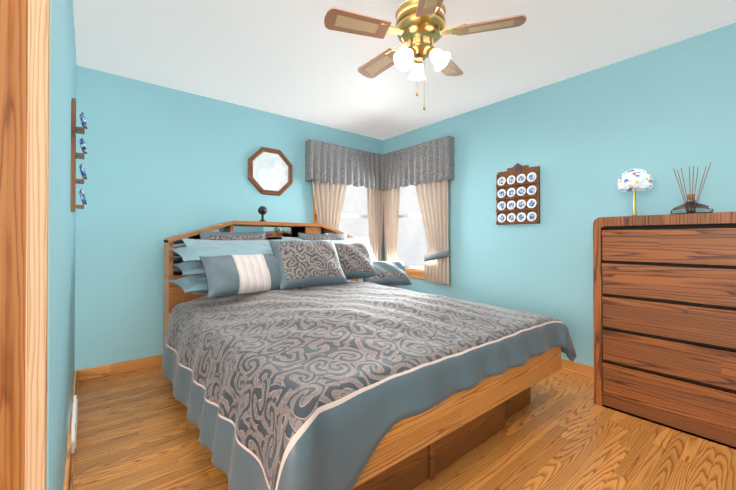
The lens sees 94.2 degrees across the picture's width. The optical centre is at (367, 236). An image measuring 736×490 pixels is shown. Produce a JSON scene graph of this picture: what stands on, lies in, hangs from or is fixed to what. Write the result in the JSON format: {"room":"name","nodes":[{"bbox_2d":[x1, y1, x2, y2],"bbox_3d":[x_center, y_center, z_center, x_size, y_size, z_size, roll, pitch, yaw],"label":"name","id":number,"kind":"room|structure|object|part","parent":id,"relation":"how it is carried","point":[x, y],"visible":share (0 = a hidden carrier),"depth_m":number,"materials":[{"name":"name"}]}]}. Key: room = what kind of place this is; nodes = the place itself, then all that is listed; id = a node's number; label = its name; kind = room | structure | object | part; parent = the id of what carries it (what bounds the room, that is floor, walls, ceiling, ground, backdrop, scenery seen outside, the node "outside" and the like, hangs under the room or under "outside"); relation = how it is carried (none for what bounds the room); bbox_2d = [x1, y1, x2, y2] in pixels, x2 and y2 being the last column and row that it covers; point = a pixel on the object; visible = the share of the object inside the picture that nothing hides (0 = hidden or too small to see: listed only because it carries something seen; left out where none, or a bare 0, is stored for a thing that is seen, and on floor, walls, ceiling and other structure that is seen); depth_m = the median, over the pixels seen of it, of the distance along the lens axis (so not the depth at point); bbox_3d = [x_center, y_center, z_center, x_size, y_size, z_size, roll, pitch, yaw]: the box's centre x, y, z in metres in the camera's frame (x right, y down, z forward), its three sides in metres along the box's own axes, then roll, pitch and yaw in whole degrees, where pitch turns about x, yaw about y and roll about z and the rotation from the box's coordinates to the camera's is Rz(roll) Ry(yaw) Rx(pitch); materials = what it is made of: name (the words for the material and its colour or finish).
{"room":"bedroom","nodes":[
{"label":"bedroom","id":0,"kind":"room"},
{"bbox_2d":[46,0,76,489],"bbox_3d":[-0.881,-0.116,0.889,0.098,2.440,4.438,0,-1,-39],"label":"wall","id":1,"kind":"structure","parent":0,"point":[61,266],"depth_m":1.16,"materials":[{"name":"blue paint"}]},
{"bbox_2d":[0,0,49,489],"bbox_3d":[-0.541,0.076,0.466,0.098,2.050,0.880,0,-1,-39],"label":"door frame","id":2,"kind":"structure","parent":1,"relation":"in","point":[24,103],"depth_m":0.80,"materials":[{"name":"brown wood"}]},
{"bbox_2d":[63,370,80,489],"bbox_3d":[-1.489,1.067,1.718,0.026,0.088,2.270,0,-1,-39],"label":"baseboard","id":3,"kind":"structure","parent":1,"relation":"attached to","point":[69,468],"depth_m":1.66,"materials":[{"name":"brown wood"}]},
{"bbox_2d":[71,395,77,453],"bbox_3d":[-1.600,1.012,1.867,0.017,0.150,0.400,0,-1,-39],"label":"air vent","id":4,"kind":"object","parent":1,"relation":"in","point":[74,424],"visible":1,"depth_m":1.74,"materials":[{"name":"white plastic"}]},
{"bbox_2d":[71,98,86,211],"bbox_3d":[-1.584,-0.443,1.879,0.067,0.619,0.100,0,-1,-39],"label":"shelf","id":5,"kind":"object","parent":1,"relation":"attached to","point":[75,129],"visible":1,"depth_m":1.84,"materials":[{"name":"brown wood"}]},
{"bbox_2d":[75,65,382,369],"bbox_3d":[-1.510,-0.097,3.307,4.548,2.440,0.098,0,-1,-39],"label":"wall","id":6,"kind":"structure","parent":0,"point":[160,163],"depth_m":2.94,"materials":[{"name":"blue paint"}]},
{"bbox_2d":[75,354,162,380],"bbox_3d":[-1.037,1.081,3.606,3.120,0.088,0.026,0,-1,-39],"label":"baseboard","id":7,"kind":"structure","parent":6,"relation":"attached to","point":[156,360],"depth_m":2.79,"materials":[{"name":"brown wood"}]},
{"bbox_2d":[248,147,291,195],"bbox_3d":[-1.026,-0.684,3.629,0.490,0.490,0.024,0,-1,-39],"label":"mirror","id":8,"kind":"object","parent":6,"relation":"attached to","point":[269,171],"visible":1,"depth_m":3.62,"materials":[{"name":"brown wood"}]},
{"bbox_2d":[313,184,368,236],"bbox_3d":[-0.257,-0.184,4.311,1.040,1.390,0.120,0,-1,-39],"label":"window","id":9,"kind":"structure","parent":6,"relation":"in","point":[354,219],"depth_m":4.40,"materials":[{"name":"white glass"}]},
{"bbox_2d":[305,136,453,284],"bbox_3d":[0.115,-0.278,3.816,1.185,1.610,1.170,0,-1,-39],"label":"dressing","id":10,"kind":"object","parent":6,"relation":"attached to","point":[333,171],"visible":0.81,"depth_m":4.03,"materials":[{"name":"grey fabric"}]},
{"bbox_2d":[312,180,346,229],"bbox_3d":[-0.451,-0.131,4.035,0.510,1.320,0.044,0,-1,-39],"label":"curtain","id":11,"kind":"object","parent":10,"relation":"hanging from","point":[329,197],"depth_m":4.04,"materials":[{"name":"beige fabric"}]},
{"bbox_2d":[367,188,382,260],"bbox_3d":[0.088,-0.128,4.478,0.285,1.320,0.044,0,-1,-39],"label":"curtain","id":12,"kind":"object","parent":10,"relation":"hanging from","point":[374,195],"depth_m":4.49,"materials":[{"name":"beige fabric"}]},
{"bbox_2d":[383,186,399,260],"bbox_3d":[0.305,-0.128,4.429,0.042,1.320,0.310,0,-1,-39],"label":"curtain","id":13,"kind":"object","parent":10,"relation":"hanging from","point":[391,197],"depth_m":4.44,"materials":[{"name":"beige fabric"}]},
{"bbox_2d":[415,179,448,284],"bbox_3d":[0.724,-0.132,3.920,0.044,1.320,0.510,0,-1,-39],"label":"curtain","id":14,"kind":"object","parent":10,"relation":"hanging from","point":[432,196],"depth_m":3.87,"materials":[{"name":"beige fabric"}]},
{"bbox_2d":[73,365,735,489],"bbox_3d":[-0.063,1.150,1.614,4.650,0.080,4.740,0,-1,-39],"label":"floor","id":15,"kind":"structure","parent":0,"point":[137,430],"depth_m":1.78,"materials":[{"name":"brown wood"}]},
{"bbox_2d":[161,221,575,489],"bbox_3d":[-0.240,0.490,2.545,2.257,1.271,2.494,0,-1,-39],"label":"bed","id":16,"kind":"object","parent":15,"relation":"on","point":[297,356],"visible":1,"depth_m":1.68,"materials":[{"name":"grey fabric"}]},
{"bbox_3d":[-0.923,0.493,3.439,1.930,1.262,0.245,0,-1,-39],"label":"headboard","id":17,"kind":"part","parent":16,"relation":"part of","materials":[{"name":"brown wood"}]},
{"bbox_2d":[258,206,266,221],"bbox_3d":[-1.037,-0.219,3.371,0.092,0.159,0.097,0,-1,-39],"label":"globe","id":18,"kind":"object","parent":16,"relation":"on","point":[262,211],"visible":0.92,"depth_m":3.35,"materials":[{"name":"black plastic"}]},
{"bbox_3d":[-0.157,0.867,2.503,1.930,0.500,2.190,0,-1,-39],"label":"frame","id":19,"kind":"part","parent":16,"relation":"part of","materials":[{"name":"brown wood"}]},
{"bbox_2d":[363,260,411,285],"bbox_3d":[0.161,0.364,3.348,0.509,0.286,0.146,0,-40,-23],"label":"pillow","id":20,"kind":"object","parent":16,"relation":"on","point":[386,273],"depth_m":3.29,"materials":[{"name":"blue fabric"}]},
{"bbox_2d":[593,212,735,449],"bbox_3d":[2.017,0.493,2.039,0.478,1.240,1.030,0,-1,-39],"label":"dresser","id":21,"kind":"object","parent":15,"relation":"on","point":[664,305],"visible":1,"depth_m":2.00,"materials":[{"name":"brown wood"}]},
{"bbox_2d":[617,168,652,215],"bbox_3d":[1.806,-0.292,2.319,0.194,0.332,0.194,0,-1,-39],"label":"lamp","id":22,"kind":"object","parent":21,"relation":"on","point":[635,180],"visible":0.92,"depth_m":2.27,"materials":[{"name":"white glass"}]},
{"bbox_2d":[670,162,713,213],"bbox_3d":[1.984,-0.283,2.102,0.132,0.312,0.198,0,-1,-39],"label":"reed diffuser","id":23,"kind":"object","parent":21,"relation":"on","point":[691,205],"visible":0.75,"depth_m":2.08,"materials":[{"name":"clear glass"}]},
{"bbox_2d":[73,0,735,139],"bbox_3d":[-0.063,-1.370,1.634,4.650,0.080,4.740,0,-1,-39],"label":"ceiling","id":24,"kind":"structure","parent":0,"point":[297,59],"depth_m":2.43,"materials":[{"name":"white paint"}]},
{"bbox_2d":[324,0,525,110],"bbox_3d":[0.275,-1.015,1.951,1.048,0.623,1.016,0,-1,-39],"label":"ceiling fan","id":25,"kind":"object","parent":24,"relation":"hanging from","point":[419,30],"visible":1,"depth_m":1.85,"materials":[{"name":"brown wood"}]},
{"bbox_2d":[383,23,735,366],"bbox_3d":[1.648,-0.100,2.965,0.098,2.440,4.438,0,-1,-39],"label":"wall","id":26,"kind":"structure","parent":0,"point":[584,141],"depth_m":2.80,"materials":[{"name":"blue paint"}]},
{"bbox_2d":[398,185,426,278],"bbox_3d":[0.588,-0.185,4.228,0.120,1.390,1.040,0,-1,-39],"label":"window","id":27,"kind":"structure","parent":26,"relation":"in","point":[412,247],"depth_m":4.29,"materials":[{"name":"white glass"}]},
{"bbox_2d":[496,163,539,224],"bbox_3d":[1.382,-0.398,3.178,0.044,0.570,0.401,0,-1,-39],"label":"shelf rack","id":28,"kind":"object","parent":26,"relation":"attached to","point":[517,193],"visible":1,"depth_m":3.16,"materials":[{"name":"brown wood"}]},
{"bbox_2d":[561,358,593,377],"bbox_3d":[1.569,1.076,2.954,0.026,0.088,4.340,0,-1,-39],"label":"baseboard","id":29,"kind":"structure","parent":26,"relation":"attached to","point":[567,365],"depth_m":2.78,"materials":[{"name":"brown wood"}]}
]}

